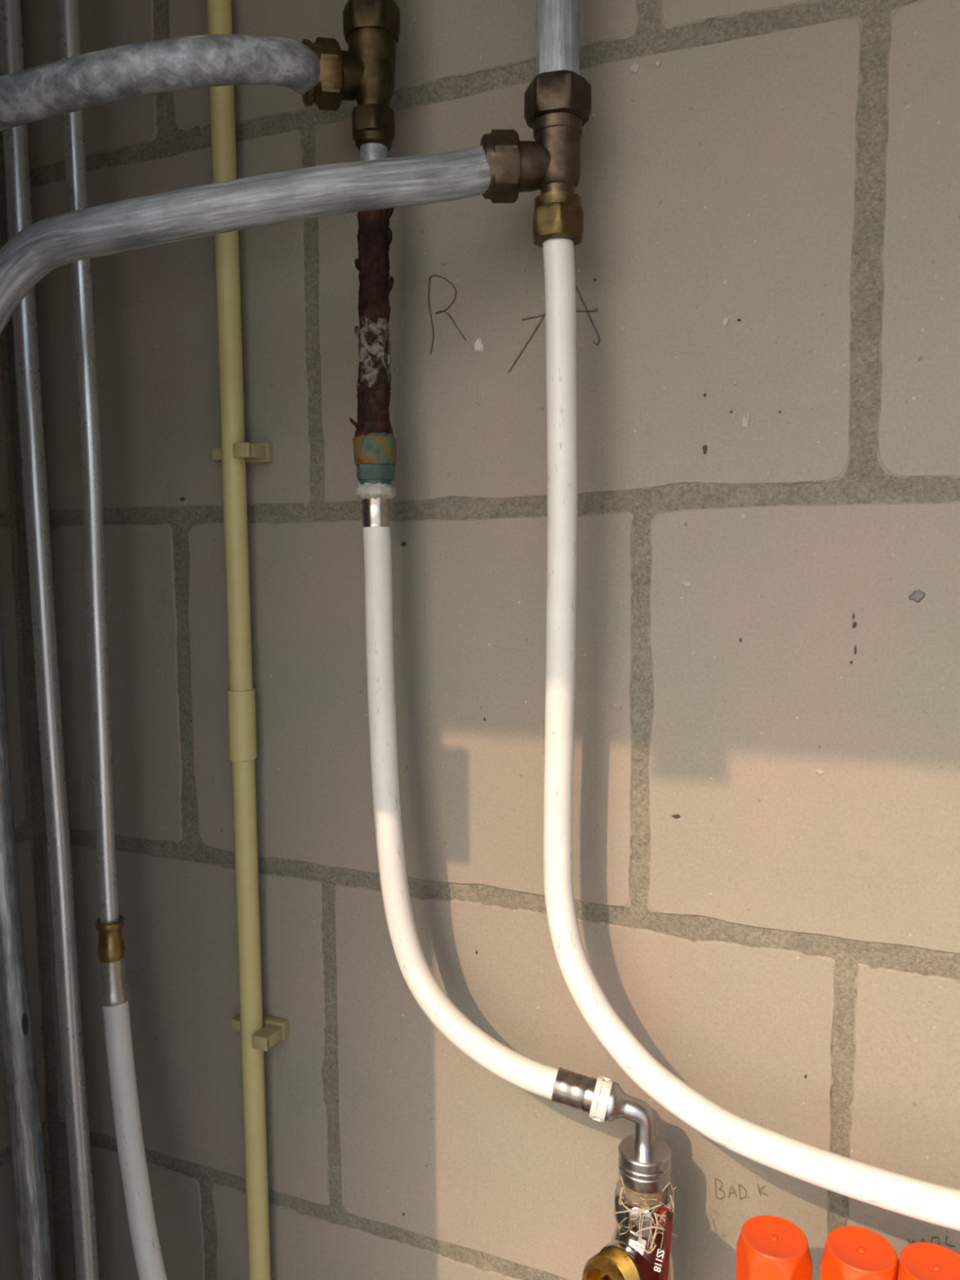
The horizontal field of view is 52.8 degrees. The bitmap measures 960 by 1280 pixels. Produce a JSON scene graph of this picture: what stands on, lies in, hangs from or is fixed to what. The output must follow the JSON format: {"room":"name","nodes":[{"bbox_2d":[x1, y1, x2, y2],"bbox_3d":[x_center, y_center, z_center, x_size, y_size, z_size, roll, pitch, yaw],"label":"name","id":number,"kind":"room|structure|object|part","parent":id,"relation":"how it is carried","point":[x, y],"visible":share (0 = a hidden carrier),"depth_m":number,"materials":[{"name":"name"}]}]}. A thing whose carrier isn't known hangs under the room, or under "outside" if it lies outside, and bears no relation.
{"room":"utility room","nodes":[
{"label":"utility room","id":0,"kind":"room"},
{"bbox_2d":[0,219,56,1279],"bbox_3d":[-0.592,0.016,0.759,0.120,2.270,0.460,2,6,23],"label":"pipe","id":1,"kind":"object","parent":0,"point":[11,611],"depth_m":0.94,"materials":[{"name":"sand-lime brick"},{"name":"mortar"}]},
{"bbox_2d":[0,0,959,1279],"bbox_3d":[0.304,0.015,0.688,1.822,2.270,0.122,2,6,23],"label":"wall","id":2,"kind":"structure","parent":0,"point":[766,834],"depth_m":0.73,"materials":[{"name":"sand-lime brick"},{"name":"mortar"}]},
{"bbox_2d":[206,0,271,1279],"bbox_3d":[-0.204,0.006,0.821,0.023,2.270,0.023,-3,6,-22],"label":"conduit","id":3,"kind":"object","parent":2,"relation":"attached to","point":[241,695],"visible":1,"depth_m":0.81,"materials":[{"name":"plastic"}]},
{"bbox_2d":[212,442,272,463],"bbox_3d":[-0.204,-0.156,0.808,0.052,0.016,0.034,2,6,23],"label":"clip","id":4,"kind":"object","parent":2,"relation":"attached to","point":[253,453],"visible":0.86,"depth_m":0.80,"materials":[{"name":"yellow plastic"}]},
{"bbox_2d":[231,1013,288,1051],"bbox_3d":[-0.200,0.345,0.855,0.052,0.016,0.034,2,6,23],"label":"clip","id":5,"kind":"object","parent":2,"relation":"attached to","point":[274,1029],"visible":0.79,"depth_m":0.85,"materials":[{"name":"yellow plastic"}]},
{"bbox_3d":[0.252,0.572,0.625,0.335,0.042,0.138,2,6,23],"label":"manifold","id":6,"kind":"object","parent":2,"relation":"attached to","visible":0},
{"bbox_2d":[582,1176,677,1279],"bbox_3d":[0.106,0.443,0.658,0.063,0.163,0.088,2,6,23],"label":"valve","id":7,"kind":"object","parent":6,"relation":"attached to","point":[640,1246],"visible":0.98,"depth_m":0.65,"materials":[{"name":"silver metal"}]},
{"bbox_2d":[551,1066,671,1193],"bbox_3d":[0.092,0.338,0.676,0.083,0.072,0.036,1,6,18],"label":"fitting","id":8,"kind":"object","parent":7,"relation":"attached to","point":[644,1161],"visible":1,"depth_m":0.66,"materials":[{"name":"metal"}]},
{"bbox_2d":[362,526,558,1099],"bbox_3d":[-0.016,0.118,0.702,0.165,0.407,0.028,3,6,32],"label":"pipe","id":9,"kind":"object","parent":8,"relation":"attached to","point":[528,1074],"visible":0.99,"depth_m":0.72,"materials":[{"name":"plastic"}]},
{"bbox_2d":[352,432,396,527],"bbox_3d":[-0.078,-0.119,0.721,0.032,0.070,0.033,2,6,23],"label":"coupling","id":10,"kind":"object","parent":9,"relation":"on","point":[375,454],"visible":0.98,"depth_m":0.71,"materials":[{"name":"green metal"}]},
{"bbox_2d":[349,142,394,437],"bbox_3d":[-0.080,-0.253,0.708,0.030,0.208,0.030,-3,6,-21],"label":"pipe","id":11,"kind":"object","parent":10,"relation":"on","point":[375,235],"visible":0.84,"depth_m":0.70,"materials":[{"name":"brown metal"}]},
{"bbox_2d":[301,0,399,151],"bbox_3d":[-0.092,-0.403,0.689,0.070,0.099,0.045,-2,6,-17],"label":"fitting","id":12,"kind":"object","parent":11,"relation":"attached to","point":[364,73],"visible":0.93,"depth_m":0.68,"materials":[{"name":"brown metal"}]},
{"bbox_2d":[0,34,319,131],"bbox_3d":[-0.327,-0.352,0.655,0.434,0.113,0.095,0,5,4],"label":"pipe","id":13,"kind":"object","parent":12,"relation":"attached to","point":[124,72],"visible":1,"depth_m":0.61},
{"bbox_2d":[582,1247,639,1279],"bbox_3d":[0.087,0.429,0.647,0.035,0.037,0.027,4,7,42],"label":"outlet","id":14,"kind":"object","parent":7,"relation":"attached to","point":[610,1263],"depth_m":0.65,"materials":[{"name":"gold metal"}]},
{"bbox_3d":[0.122,0.417,0.641,0.010,0.108,0.056,0,5,5],"label":"handle","id":15,"kind":"part","parent":7,"relation":"part of","materials":[{"name":"red metal"}]},
{"bbox_2d":[542,238,959,1231],"bbox_3d":[0.201,0.147,0.579,0.383,0.821,0.037,3,6,34],"label":"pipe","id":16,"kind":"object","parent":6,"relation":"attached to","point":[927,1202],"visible":1,"depth_m":0.65,"materials":[{"name":"plastic"}]},
{"bbox_2d":[480,70,591,247],"bbox_3d":[0.037,-0.317,0.644,0.073,0.102,0.044,-1,5,-4],"label":"fitting","id":17,"kind":"object","parent":16,"relation":"attached to","point":[557,104],"visible":0.97,"depth_m":0.63,"materials":[{"name":"brown metal"}]},
{"bbox_2d":[0,145,490,335],"bbox_3d":[-0.263,-0.190,0.652,0.563,0.272,0.095,0,5,7],"label":"pipe","id":18,"kind":"object","parent":17,"relation":"attached to","point":[44,246],"visible":1,"depth_m":0.60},
{"bbox_2d":[535,0,579,75],"bbox_3d":[0.048,-0.738,0.606,0.029,0.751,0.029,2,6,23],"label":"pipe","id":19,"kind":"object","parent":17,"relation":"attached to","point":[557,21],"visible":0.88,"depth_m":0.63,"materials":[{"name":"grey metal"}]},
{"bbox_2d":[735,1214,812,1279],"bbox_3d":[0.178,0.466,0.591,0.045,0.216,0.040,2,6,23],"label":"cap","id":20,"kind":"object","parent":6,"relation":"on","point":[769,1247],"visible":1,"depth_m":0.57,"materials":[{"name":"plastic"}]},
{"bbox_2d":[820,1226,898,1279],"bbox_3d":[0.222,0.464,0.572,0.044,0.223,0.044,2,6,23],"label":"cap","id":21,"kind":"object","parent":6,"relation":"on","point":[850,1252],"visible":1,"depth_m":0.56,"materials":[{"name":"plastic"}]},
{"bbox_2d":[897,1242,959,1279],"bbox_3d":[0.259,0.464,0.556,0.042,0.224,0.045,2,6,23],"label":"cap","id":22,"kind":"object","parent":6,"relation":"on","point":[918,1260],"visible":1,"depth_m":0.55,"materials":[{"name":"plastic"}]},
{"bbox_3d":[-0.009,1.265,0.072,6.000,0.100,1.720,2,6,23],"label":"floor","id":23,"kind":"structure","parent":0,"visible":0},
{"bbox_2d":[0,586,53,1279],"bbox_3d":[-0.432,0.004,0.869,0.055,2.270,0.038,2,6,23],"label":"pipe","id":24,"kind":"object","parent":23,"relation":"on","point":[16,1037],"visible":1,"depth_m":0.89,"materials":[{"name":"grey metal"}]},
{"bbox_2d":[0,0,98,1279],"bbox_3d":[-0.380,0.005,0.853,0.048,2.270,0.021,5,7,43],"label":"pipe","id":25,"kind":"object","parent":23,"relation":"on","point":[15,143],"visible":0.91,"depth_m":0.85,"materials":[{"name":"silver metal"}]},
{"bbox_2d":[102,1000,167,1279],"bbox_3d":[-0.270,0.723,0.828,0.126,0.845,0.027,4,7,40],"label":"pipe","id":26,"kind":"object","parent":23,"relation":"on","point":[148,1255],"visible":1,"depth_m":0.81,"materials":[{"name":"plastic"}]},
{"bbox_2d":[94,915,129,1006],"bbox_3d":[-0.312,0.272,0.822,0.026,0.072,0.026,2,6,23],"label":"coupling","id":27,"kind":"object","parent":26,"relation":"on","point":[111,949],"visible":1,"depth_m":0.81,"materials":[{"name":"gold metal"}]},
{"bbox_2d":[57,0,119,923],"bbox_3d":[-0.318,-0.439,0.755,0.018,1.369,0.015,2,6,23],"label":"pipe","id":28,"kind":"object","parent":27,"relation":"attached to","point":[68,10],"visible":0.85,"depth_m":0.78,"materials":[{"name":"silver metal"}]}
]}

